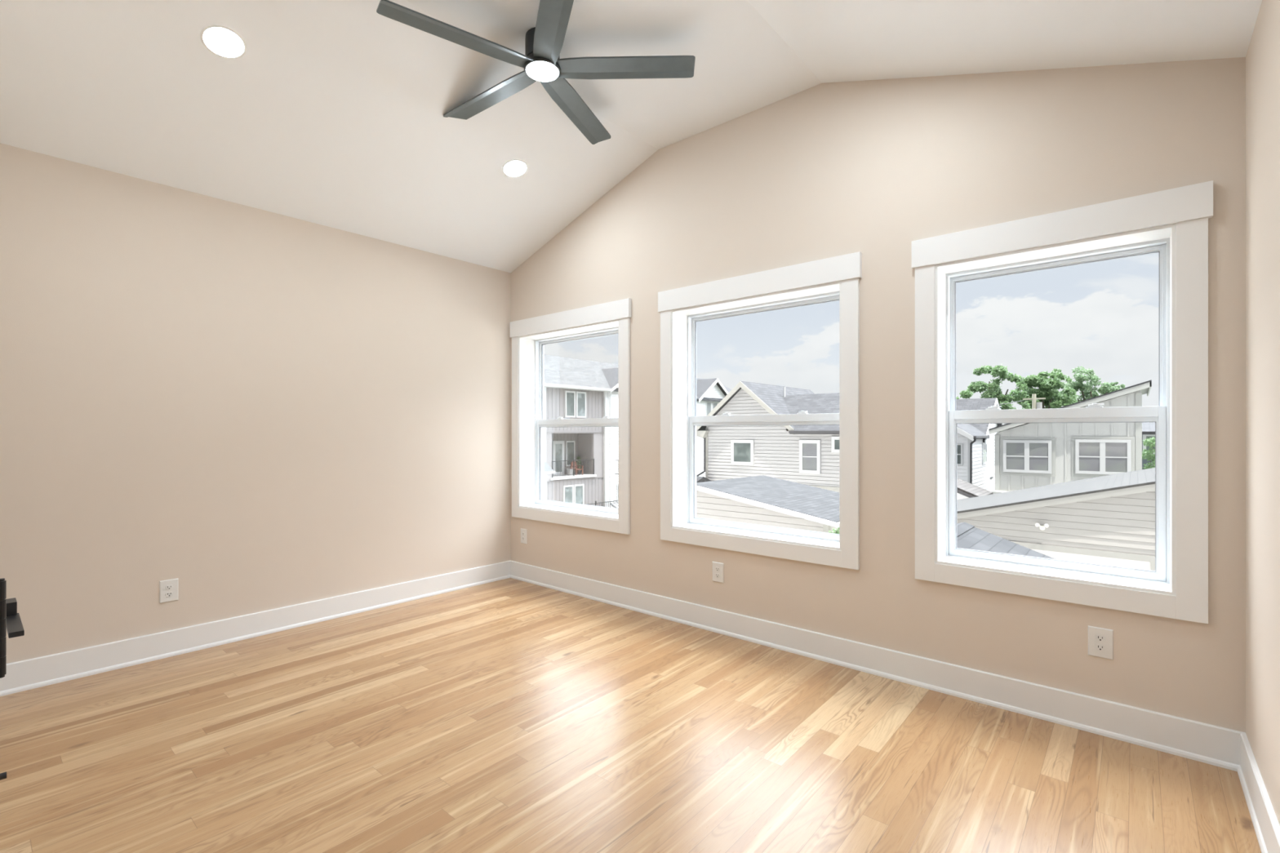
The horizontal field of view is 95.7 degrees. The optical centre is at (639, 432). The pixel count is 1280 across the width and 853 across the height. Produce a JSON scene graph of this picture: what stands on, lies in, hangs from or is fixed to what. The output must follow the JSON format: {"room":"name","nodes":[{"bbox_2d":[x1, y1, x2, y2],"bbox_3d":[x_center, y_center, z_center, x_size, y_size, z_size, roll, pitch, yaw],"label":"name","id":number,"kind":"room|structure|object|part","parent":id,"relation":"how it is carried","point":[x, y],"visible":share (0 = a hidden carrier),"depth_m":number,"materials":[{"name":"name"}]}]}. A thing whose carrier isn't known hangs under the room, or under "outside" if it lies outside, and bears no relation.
{"room":"empty bedroom","nodes":[
{"label":"empty bedroom","id":0,"kind":"room"},
{"bbox_2d":[0,577,24,678],"bbox_3d":[-0.971,0.229,0.861,0.729,2.018,0.086,0,0,41],"label":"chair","id":1,"kind":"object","parent":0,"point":[10,620],"depth_m":0.63,"materials":[{"name":"black metal"}]},
{"bbox_3d":[-1.118,0.320,1.011,0.190,0.062,0.051,0,0,41],"label":"lever handle","id":2,"kind":"part","parent":1,"relation":"part of","materials":[{"name":"black metal"}]},
{"bbox_2d":[0,142,511,663],"bbox_3d":[-2.238,-0.013,3.809,0.150,2.925,3.270,0,0,41],"label":"wall","id":3,"kind":"structure","parent":0,"point":[256,410],"depth_m":3.42,"materials":[{"name":"beige paint"}]},
{"bbox_2d":[159,577,178,603],"bbox_3d":[-2.628,0.885,3.231,0.009,0.123,0.083,0,0,41],"label":"electrical outlet","id":4,"kind":"object","parent":3,"relation":"attached to","point":[168,588],"visible":1,"depth_m":3.23,"materials":[{"name":"white plastic"}]},
{"bbox_2d":[165,591,173,596],"bbox_3d":[-2.626,0.905,3.229,0.003,0.025,0.034,0,0,41],"label":"receptacle","id":5,"kind":"object","parent":4,"relation":"attached to","point":[167,593],"depth_m":3.23,"materials":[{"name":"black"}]},
{"bbox_2d":[165,584,173,590],"bbox_3d":[-2.626,0.866,3.229,0.003,0.025,0.034,0,0,41],"label":"receptacle","id":6,"kind":"object","parent":4,"relation":"attached to","point":[168,587],"depth_m":3.23,"materials":[{"name":"white plastic"}]},
{"bbox_2d":[0,560,510,696],"bbox_3d":[-2.128,1.179,3.804,0.024,0.142,3.105,0,0,41],"label":"baseboard","id":7,"kind":"structure","parent":3,"relation":"attached to","point":[42,671],"depth_m":3.40,"materials":[{"name":"white paint"}]},
{"bbox_2d":[0,577,1261,852],"bbox_3d":[-0.893,1.350,1.874,4.710,0.200,4.980,0,0,41],"label":"floor","id":8,"kind":"structure","parent":0,"point":[509,715],"depth_m":2.22,"materials":[{"name":"brown wood"}]},
{"bbox_2d":[0,0,1262,272],"bbox_3d":[-0.415,-1.724,2.432,4.710,0.797,3.510,0,0,41],"label":"ceiling","id":9,"kind":"structure","parent":0,"point":[331,113],"depth_m":2.83,"materials":[{"name":"white paint"}]},
{"bbox_2d":[200,24,246,58],"bbox_3d":[-1.839,-1.722,2.559,0.159,0.055,0.168,0,0,45],"label":"recessed light","id":10,"kind":"object","parent":9,"relation":"in","point":[224,42],"visible":1,"depth_m":2.56,"materials":[{"name":"white plastic"}]},
{"bbox_2d":[502,159,528,177],"bbox_3d":[-0.815,-1.718,3.775,0.159,0.055,0.168,0,0,45],"label":"recessed light","id":11,"kind":"object","parent":9,"relation":"in","point":[512,168],"visible":1,"depth_m":3.77,"materials":[{"name":"white plastic"}]},
{"bbox_2d":[376,0,695,144],"bbox_3d":[-0.517,-1.836,2.848,1.393,0.170,1.438,0,0,41],"label":"ceiling fan","id":12,"kind":"object","parent":9,"relation":"hanging from","point":[541,62],"visible":1,"depth_m":2.79,"materials":[{"name":"black metal"}]},
{"bbox_3d":[-0.805,-1.772,2.598,0.680,0.030,0.127,0,0,-35],"label":"blade","id":13,"kind":"part","parent":12,"relation":"part of","materials":[{"name":"grey metal"}]},
{"bbox_3d":[-0.794,-1.772,3.068,0.680,0.030,0.127,0,0,37],"label":"blade","id":14,"kind":"part","parent":12,"relation":"part of","materials":[{"name":"grey metal"}]},
{"bbox_2d":[525,61,558,81],"bbox_3d":[-0.476,-1.758,2.826,0.157,0.015,0.157,0,0,41],"label":"diffuser","id":15,"kind":"object","parent":12,"relation":"attached to","point":[540,71],"depth_m":2.81,"materials":[{"name":"white glass"}]},
{"bbox_3d":[-0.361,-1.772,2.442,0.127,0.030,0.680,0,0,-17],"label":"blade","id":16,"kind":"part","parent":12,"relation":"part of","materials":[{"name":"grey metal"}]},
{"bbox_3d":[-0.343,-1.772,3.203,0.127,0.030,0.680,0,0,19],"label":"blade","id":17,"kind":"part","parent":12,"relation":"part of","materials":[{"name":"grey metal"}]},
{"bbox_3d":[-0.076,-1.772,2.816,0.680,0.030,0.127,0,0,1],"label":"blade","id":18,"kind":"part","parent":12,"relation":"part of","materials":[{"name":"grey metal"}]},
{"bbox_2d":[511,57,1245,733],"bbox_3d":[0.642,-0.286,3.667,4.710,3.472,0.260,0,0,41],"label":"wall","id":19,"kind":"structure","parent":0,"point":[873,168],"depth_m":2.92,"materials":[{"name":"beige paint"}]},
{"bbox_2d":[520,528,527,544],"bbox_3d":[-0.981,0.877,4.879,0.083,0.123,0.009,0,0,41],"label":"electrical outlet","id":20,"kind":"object","parent":19,"relation":"attached to","point":[523,531],"visible":1,"depth_m":4.87,"materials":[{"name":"white plastic"}]},
{"bbox_2d":[510,297,631,534],"bbox_3d":[-0.508,-0.110,4.622,1.364,1.667,0.275,0,0,41],"label":"window","id":21,"kind":"structure","parent":19,"relation":"in","point":[529,336],"depth_m":4.72,"materials":[{"name":"white paint"}]},
{"bbox_3d":[-1.060,-0.043,4.939,0.089,1.535,0.019,0,0,41],"label":"casing","id":22,"kind":"part","parent":21,"relation":"part of","materials":[{"name":"white paint"}]},
{"bbox_3d":[-0.585,0.679,4.532,1.160,0.089,0.019,0,0,41],"label":"casing","id":23,"kind":"part","parent":21,"relation":"part of","materials":[{"name":"white paint"}]},
{"bbox_3d":[-0.588,-0.877,4.529,1.364,0.132,0.029,0,0,41],"label":"head casing","id":24,"kind":"part","parent":21,"relation":"part of","materials":[{"name":"white paint"}]},
{"bbox_3d":[-0.450,-0.087,4.690,1.160,1.445,0.095,0,0,41],"label":"frame","id":25,"kind":"part","parent":21,"relation":"part of","materials":[{"name":"white plastic"}]},
{"bbox_3d":[-0.466,0.255,4.671,1.114,0.726,0.029,0,0,41],"label":"sash","id":26,"kind":"part","parent":21,"relation":"part of","materials":[{"name":"white plastic"}]},
{"bbox_3d":[-0.443,-0.417,4.698,1.114,0.735,0.029,0,0,41],"label":"sash","id":27,"kind":"part","parent":21,"relation":"part of","materials":[{"name":"white plastic"}]},
{"bbox_3d":[-0.111,-0.043,4.126,0.089,1.535,0.019,0,0,41],"label":"casing","id":28,"kind":"part","parent":21,"relation":"part of","materials":[{"name":"white paint"}]},
{"bbox_2d":[712,561,724,582],"bbox_3d":[0.486,0.877,3.623,0.083,0.123,0.009,0,0,41],"label":"electrical outlet","id":29,"kind":"object","parent":19,"relation":"attached to","point":[717,567],"visible":1,"depth_m":3.62,"materials":[{"name":"white plastic"}]},
{"bbox_2d":[657,251,862,569],"bbox_3d":[0.723,-0.110,3.567,1.353,1.667,0.275,0,0,41],"label":"window","id":30,"kind":"structure","parent":19,"relation":"in","point":[835,278],"depth_m":3.52,"materials":[{"name":"white paint"}]},
{"bbox_3d":[0.176,-0.043,3.880,0.089,1.535,0.019,0,0,41],"label":"casing","id":31,"kind":"part","parent":30,"relation":"part of","materials":[{"name":"white paint"}]},
{"bbox_3d":[0.647,0.679,3.478,1.149,0.089,0.019,0,0,41],"label":"casing","id":32,"kind":"part","parent":30,"relation":"part of","materials":[{"name":"white paint"}]},
{"bbox_3d":[0.643,-0.877,3.474,1.353,0.132,0.029,0,0,41],"label":"head casing","id":33,"kind":"part","parent":30,"relation":"part of","materials":[{"name":"white paint"}]},
{"bbox_3d":[0.782,-0.087,3.636,1.149,1.445,0.095,0,0,41],"label":"frame","id":34,"kind":"part","parent":30,"relation":"part of","materials":[{"name":"white plastic"}]},
{"bbox_3d":[0.766,0.255,3.617,1.103,0.726,0.029,0,0,41],"label":"sash","id":35,"kind":"part","parent":30,"relation":"part of","materials":[{"name":"glass"}]},
{"bbox_3d":[0.788,-0.417,3.643,1.103,0.735,0.029,0,0,41],"label":"sash","id":36,"kind":"part","parent":30,"relation":"part of","materials":[{"name":"white plastic"}]},
{"bbox_3d":[1.117,-0.043,3.075,0.089,1.535,0.019,0,0,41],"label":"casing","id":37,"kind":"part","parent":30,"relation":"part of","materials":[{"name":"white paint"}]},
{"bbox_2d":[510,560,1245,771],"bbox_3d":[0.550,1.179,3.559,4.410,0.142,0.024,0,0,41],"label":"baseboard","id":38,"kind":"structure","parent":19,"relation":"attached to","point":[1215,745],"depth_m":2.78,"materials":[{"name":"white paint"}]},
{"bbox_2d":[911,180,1213,623],"bbox_3d":[1.833,-0.110,2.618,1.062,1.667,0.275,0,0,41],"label":"window","id":39,"kind":"structure","parent":19,"relation":"in","point":[1172,223],"depth_m":2.46,"materials":[{"name":"white paint"}]},
{"bbox_3d":[1.397,-0.043,2.836,0.089,1.535,0.019,0,0,41],"label":"casing","id":40,"kind":"part","parent":39,"relation":"part of","materials":[{"name":"white paint"}]},
{"bbox_3d":[1.756,0.679,2.528,0.858,0.089,0.019,0,0,41],"label":"casing","id":41,"kind":"part","parent":39,"relation":"part of","materials":[{"name":"white paint"}]},
{"bbox_3d":[1.875,0.255,2.667,0.812,0.726,0.029,0,0,41],"label":"sash","id":42,"kind":"part","parent":39,"relation":"part of","materials":[{"name":"glass"}]},
{"bbox_3d":[1.891,-0.087,2.686,0.858,1.445,0.095,0,0,41],"label":"frame","id":43,"kind":"part","parent":39,"relation":"part of","materials":[{"name":"white plastic"}]},
{"bbox_3d":[1.898,-0.417,2.694,0.812,0.735,0.029,0,0,41],"label":"sash","id":44,"kind":"part","parent":39,"relation":"part of","materials":[{"name":"white plastic"}]},
{"bbox_3d":[1.753,-0.877,2.524,1.062,0.132,0.029,0,0,41],"label":"head casing","id":45,"kind":"part","parent":39,"relation":"part of","materials":[{"name":"white paint"}]},
{"bbox_3d":[2.116,-0.043,2.220,0.089,1.535,0.019,0,0,41],"label":"casing","id":46,"kind":"part","parent":39,"relation":"part of","materials":[{"name":"white paint"}]},
{"bbox_2d":[1088,626,1113,660],"bbox_3d":[1.911,0.875,2.403,0.083,0.123,0.009,0,0,41],"label":"electrical outlet","id":47,"kind":"object","parent":19,"relation":"attached to","point":[1100,640],"visible":1,"depth_m":2.40,"materials":[{"name":"white plastic"}]},
{"bbox_2d":[1095,644,1105,651],"bbox_3d":[1.910,0.894,2.401,0.034,0.025,0.003,0,0,41],"label":"receptacle","id":48,"kind":"object","parent":47,"relation":"attached to","point":[1099,647],"depth_m":2.40,"materials":[{"name":"white plastic"}]},
{"bbox_2d":[1095,635,1105,641],"bbox_3d":[1.910,0.855,2.401,0.034,0.025,0.003,0,0,41],"label":"receptacle","id":49,"kind":"object","parent":47,"relation":"attached to","point":[1098,637],"depth_m":2.40,"materials":[{"name":"white plastic"}]},
{"bbox_2d":[1245,0,1279,825],"bbox_3d":[1.226,-0.013,0.843,0.150,2.925,3.270,0,0,41],"label":"wall","id":50,"kind":"structure","parent":0,"point":[1263,54],"depth_m":1.85,"materials":[{"name":"beige paint"}]},
{"bbox_2d":[1237,733,1279,852],"bbox_3d":[1.204,1.179,0.951,0.024,0.142,3.105,0,0,41],"label":"baseboard","id":51,"kind":"structure","parent":50,"relation":"attached to","point":[1266,825],"depth_m":1.83,"materials":[{"name":"white paint"}]},
{"bbox_3d":[-1.514,-0.286,1.149,4.410,3.472,0.130,0,0,41],"label":"wall","id":52,"kind":"structure","parent":0,"visible":0},
{"bbox_2d":[0,771,6,780],"bbox_3d":[-2.179,1.157,1.906,0.028,0.028,0.126,0,0,41],"label":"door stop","id":53,"kind":"object","parent":52,"relation":"attached to","point":[2,775],"visible":1,"depth_m":1.94,"materials":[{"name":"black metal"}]},
{"label":"outside","id":54,"kind":"structure","parent":0,"visible":0},
{"bbox_3d":[5.161,5.435,12.336,60.000,0.030,18.690,0,0,41],"label":"driveway","id":55,"kind":"object","parent":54,"visible":0},
{"bbox_2d":[696,475,711,482],"bbox_3d":[1.391,3.750,27.537,3.500,3.400,2.300,0,0,41],"label":"porch roof","id":56,"kind":"structure","parent":55,"relation":"on","point":[699,479],"depth_m":26.64,"materials":[{"name":"grey"}]},
{"bbox_2d":[696,475,839,533],"bbox_3d":[3.513,3.396,15.801,5.490,4.108,3.930,0,0,41],"label":"building","id":57,"kind":"structure","parent":55,"relation":"on","point":[762,500],"depth_m":14.57,"materials":[{"name":"beige"}]},
{"bbox_2d":[828,527,839,533],"bbox_3d":[4.078,3.720,12.027,1.172,3.465,1.177,0,0,41],"label":"shrub","id":58,"kind":"object","parent":55,"relation":"on","point":[833,529],"visible":0.02,"depth_m":12.21,"materials":[{"name":"green plant"}]},
{"bbox_2d":[956,522,1054,559],"bbox_3d":[3.012,3.283,5.482,3.050,4.335,3.900,0,0,41],"label":"roof","id":59,"kind":"structure","parent":55,"relation":"on","point":[968,536],"depth_m":6.57,"materials":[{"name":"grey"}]},
{"bbox_2d":[956,467,1155,570],"bbox_3d":[11.611,2.844,14.603,7.950,5.213,5.657,0,0,41],"label":"gable","id":60,"kind":"structure","parent":55,"relation":"on","point":[1108,520],"depth_m":12.87,"materials":[{"name":"beige"}]},
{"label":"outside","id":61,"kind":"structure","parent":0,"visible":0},
{"bbox_3d":[64.004,5.600,81.069,240.000,0.300,199.730,0,0,41],"label":"ground","id":62,"kind":"structure","parent":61,"visible":0},
{"bbox_2d":[544,355,617,508],"bbox_3d":[-6.952,0.360,39.550,13.000,11.780,17.900,0,0,41],"label":"apartment building","id":63,"kind":"structure","parent":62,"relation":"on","point":[575,388],"depth_m":38.12,"materials":[{"name":"grey"}]},
{"bbox_3d":[-5.310,1.680,37.724,0.006,1.820,0.580,0,0,41],"label":"pane","id":64,"kind":"part","parent":63,"relation":"part of","materials":[{"name":"glass"}]},
{"bbox_3d":[-4.497,4.250,36.382,0.006,1.600,0.640,0,0,41],"label":"pane","id":65,"kind":"part","parent":63,"relation":"part of","materials":[{"name":"clear glass"}]},
{"bbox_2d":[567,468,573,475],"bbox_3d":[-4.499,2.580,37.187,0.420,0.420,0.420,0,0,41],"label":"flower pot","id":66,"kind":"object","parent":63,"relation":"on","point":[570,471],"visible":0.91,"depth_m":37.04,"materials":[{"name":"grey ceramic"}]},
{"bbox_3d":[-4.396,-1.760,36.500,0.006,1.460,0.650,0,0,41],"label":"pane","id":67,"kind":"part","parent":63,"relation":"part of","materials":[{"name":"glass"}]},
{"bbox_3d":[-4.631,1.420,38.517,0.006,1.500,0.630,0,0,41],"label":"pane","id":68,"kind":"part","parent":63,"relation":"part of","materials":[{"name":"glass"}]},
{"bbox_3d":[-4.190,2.270,36.725,0.050,1.040,3.610,0,0,41],"label":"railing","id":69,"kind":"part","parent":63,"relation":"part of","materials":[{"name":"grey metal"}]},
{"bbox_3d":[-4.095,0.020,36.867,0.030,0.060,5.100,0,0,41],"label":"belt trim","id":70,"kind":"part","parent":63,"relation":"part of","materials":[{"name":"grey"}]},
{"bbox_3d":[-4.095,3.000,36.867,0.030,0.060,5.100,0,0,41],"label":"belt trim","id":71,"kind":"part","parent":63,"relation":"part of","materials":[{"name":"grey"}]},
{"bbox_2d":[569,461,582,475],"bbox_3d":[-4.139,2.340,37.761,0.600,0.900,0.640,0,0,41],"label":"armchair","id":72,"kind":"object","parent":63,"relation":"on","point":[571,463],"visible":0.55,"depth_m":37.77,"materials":[{"name":"red wood"}]},
{"bbox_3d":[-4.348,2.140,37.940,0.050,0.500,0.560,0,0,41],"label":"backrest","id":73,"kind":"part","parent":72,"relation":"part of","materials":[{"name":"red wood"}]},
{"bbox_2d":[576,456,582,473],"bbox_3d":[-4.095,2.195,38.652,0.501,1.189,0.513,0,0,41],"label":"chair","id":74,"kind":"object","parent":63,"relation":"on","point":[578,457],"visible":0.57,"depth_m":38.56,"materials":[{"name":"green"}]},
{"bbox_3d":[-3.909,4.250,37.070,0.006,1.600,0.650,0,0,41],"label":"pane","id":75,"kind":"part","parent":63,"relation":"part of","materials":[{"name":"clear glass"}]},
{"bbox_3d":[-3.779,-1.760,37.222,0.006,1.460,0.670,0,0,41],"label":"pane","id":76,"kind":"part","parent":63,"relation":"part of","materials":[{"name":"glass"}]},
{"bbox_3d":[-1.842,4.875,37.216,0.200,1.150,5.200,0,0,41],"label":"terrace railing","id":77,"kind":"part","parent":63,"relation":"part of","materials":[{"name":"grey"}]},
{"bbox_2d":[696,377,731,477],"bbox_3d":[3.573,0.200,51.668,8.430,10.500,12.000,0,0,41],"label":"house","id":78,"kind":"structure","parent":62,"relation":"on","point":[709,392],"depth_m":48.06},
{"bbox_3d":[5.734,-1.725,48.317,0.006,1.430,0.600,0,0,41],"label":"pane","id":79,"kind":"part","parent":78,"relation":"part of","materials":[{"name":"glass"}]},
{"bbox_2d":[696,381,839,492],"bbox_3d":[8.018,1.570,27.800,8.372,7.760,7.480,0,0,41],"label":"gabled house","id":80,"kind":"structure","parent":62,"relation":"on","point":[806,455],"depth_m":25.78,"materials":[{"name":"grey"}]},
{"bbox_3d":[4.654,0.920,26.336,0.880,0.860,0.006,0,0,41],"label":"pane","id":81,"kind":"part","parent":80,"relation":"part of","materials":[{"name":"glass"}]},
{"bbox_3d":[7.108,1.030,24.236,0.640,1.120,0.006,0,0,41],"label":"pane","id":82,"kind":"part","parent":80,"relation":"part of","materials":[{"name":"glass"}]},
{"bbox_3d":[8.171,0.505,23.325,0.660,0.390,0.006,0,0,41],"label":"pane","id":83,"kind":"part","parent":80,"relation":"part of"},
{"bbox_2d":[956,478,992,499],"bbox_3d":[10.872,3.490,21.006,3.000,3.920,2.090,0,0,41],"label":"shed","id":84,"kind":"object","parent":62,"relation":"on","point":[965,490],"visible":0.08,"depth_m":19.98,"materials":[{"name":"grey"}]},
{"bbox_2d":[955,397,1003,489],"bbox_3d":[15.415,1.900,27.780,2.850,7.100,8.690,0,0,41],"label":"house","id":85,"kind":"structure","parent":62,"relation":"on","point":[975,445],"depth_m":25.65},
{"bbox_3d":[13.109,0.930,24.357,0.700,0.780,0.006,0,0,41],"label":"pane","id":86,"kind":"part","parent":85,"relation":"part of","materials":[{"name":"glass"}]},
{"bbox_3d":[15.511,0.950,26.046,0.002,0.800,0.800,0,0,41],"label":"pane","id":87,"kind":"part","parent":85,"relation":"part of","materials":[{"name":"clear glass"}]},
{"bbox_2d":[955,364,1031,409],"bbox_3d":[25.219,0.286,41.688,5.259,10.328,3.550,0,0,41],"label":"tree","id":88,"kind":"object","parent":62,"relation":"on","point":[993,392],"visible":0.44,"depth_m":40.93,"materials":[{"name":"green plant"}]},
{"bbox_2d":[999,394,1045,408],"bbox_3d":[20.044,1.600,36.909,9.550,7.700,0.280,0,0,41],"label":"utility pole","id":89,"kind":"object","parent":62,"relation":"on","point":[1035,405],"visible":0.18,"depth_m":34.06,"materials":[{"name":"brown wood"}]},
{"bbox_3d":[23.253,-1.970,34.161,1.100,0.080,0.100,0,0,41],"label":"cross arm","id":90,"kind":"part","parent":89,"relation":"part of","materials":[{"name":"brown wood"}]},
{"bbox_2d":[1015,368,1078,408],"bbox_3d":[30.976,0.290,43.475,4.980,10.321,3.566,0,0,20],"label":"tree","id":91,"kind":"object","parent":62,"relation":"on","point":[1048,388],"visible":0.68,"depth_m":43.02,"materials":[{"name":"green plant"}]},
{"bbox_2d":[986,379,1151,493],"bbox_3d":[16.711,1.885,22.452,4.590,7.131,7.100,0,0,41],"label":"house","id":92,"kind":"structure","parent":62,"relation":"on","point":[1027,455],"depth_m":20.19,"materials":[{"name":"grey"}]},
{"bbox_3d":[13.988,0.880,20.932,1.270,0.980,0.006,0,0,41],"label":"pane","id":93,"kind":"part","parent":92,"relation":"part of","materials":[{"name":"glass"}]},
{"bbox_3d":[14.025,0.885,20.976,1.670,1.390,0.035,0,0,41],"label":"window casing","id":94,"kind":"part","parent":92,"relation":"part of","materials":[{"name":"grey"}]},
{"bbox_3d":[15.614,0.840,19.541,1.270,0.980,0.006,0,0,41],"label":"pane","id":95,"kind":"part","parent":92,"relation":"part of","materials":[{"name":"glass"}]},
{"bbox_3d":[15.651,0.845,19.584,1.670,1.390,0.035,0,0,41],"label":"window casing","id":96,"kind":"part","parent":92,"relation":"part of","materials":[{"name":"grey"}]},
{"bbox_2d":[1058,365,1119,406],"bbox_3d":[35.133,0.091,45.592,4.070,10.730,3.140,0,0,41],"label":"tree","id":97,"kind":"object","parent":62,"relation":"on","point":[1105,388],"visible":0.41,"depth_m":45.36,"materials":[{"name":"green plant"}]},
{"bbox_2d":[1103,382,1125,394],"bbox_3d":[39.748,0.621,48.301,2.186,9.658,1.440,0,0,41],"label":"tree","id":98,"kind":"object","parent":62,"relation":"on","point":[1113,384],"visible":0.15,"depth_m":48.20,"materials":[{"name":"green plant"}]},
{"bbox_2d":[1142,436,1155,469],"bbox_3d":[21.863,2.812,24.311,1.420,5.281,1.514,0,0,41],"label":"shrub","id":99,"kind":"object","parent":62,"relation":"on","point":[1145,455],"visible":0.2,"depth_m":24.44,"materials":[{"name":"green plant"}]},
{"bbox_2d":[1142,422,1155,469],"bbox_3d":[26.772,2.475,27.200,6.500,5.950,6.800,0,0,41],"label":"house","id":100,"kind":"structure","parent":62,"relation":"on","point":[1148,428],"depth_m":26.42,"materials":[{"name":"grey"}]},
{"bbox_3d":[23.253,0.560,26.204,0.510,0.740,0.006,0,0,41],"label":"pane","id":101,"kind":"part","parent":100,"relation":"part of","materials":[{"name":"glass"}]}
]}

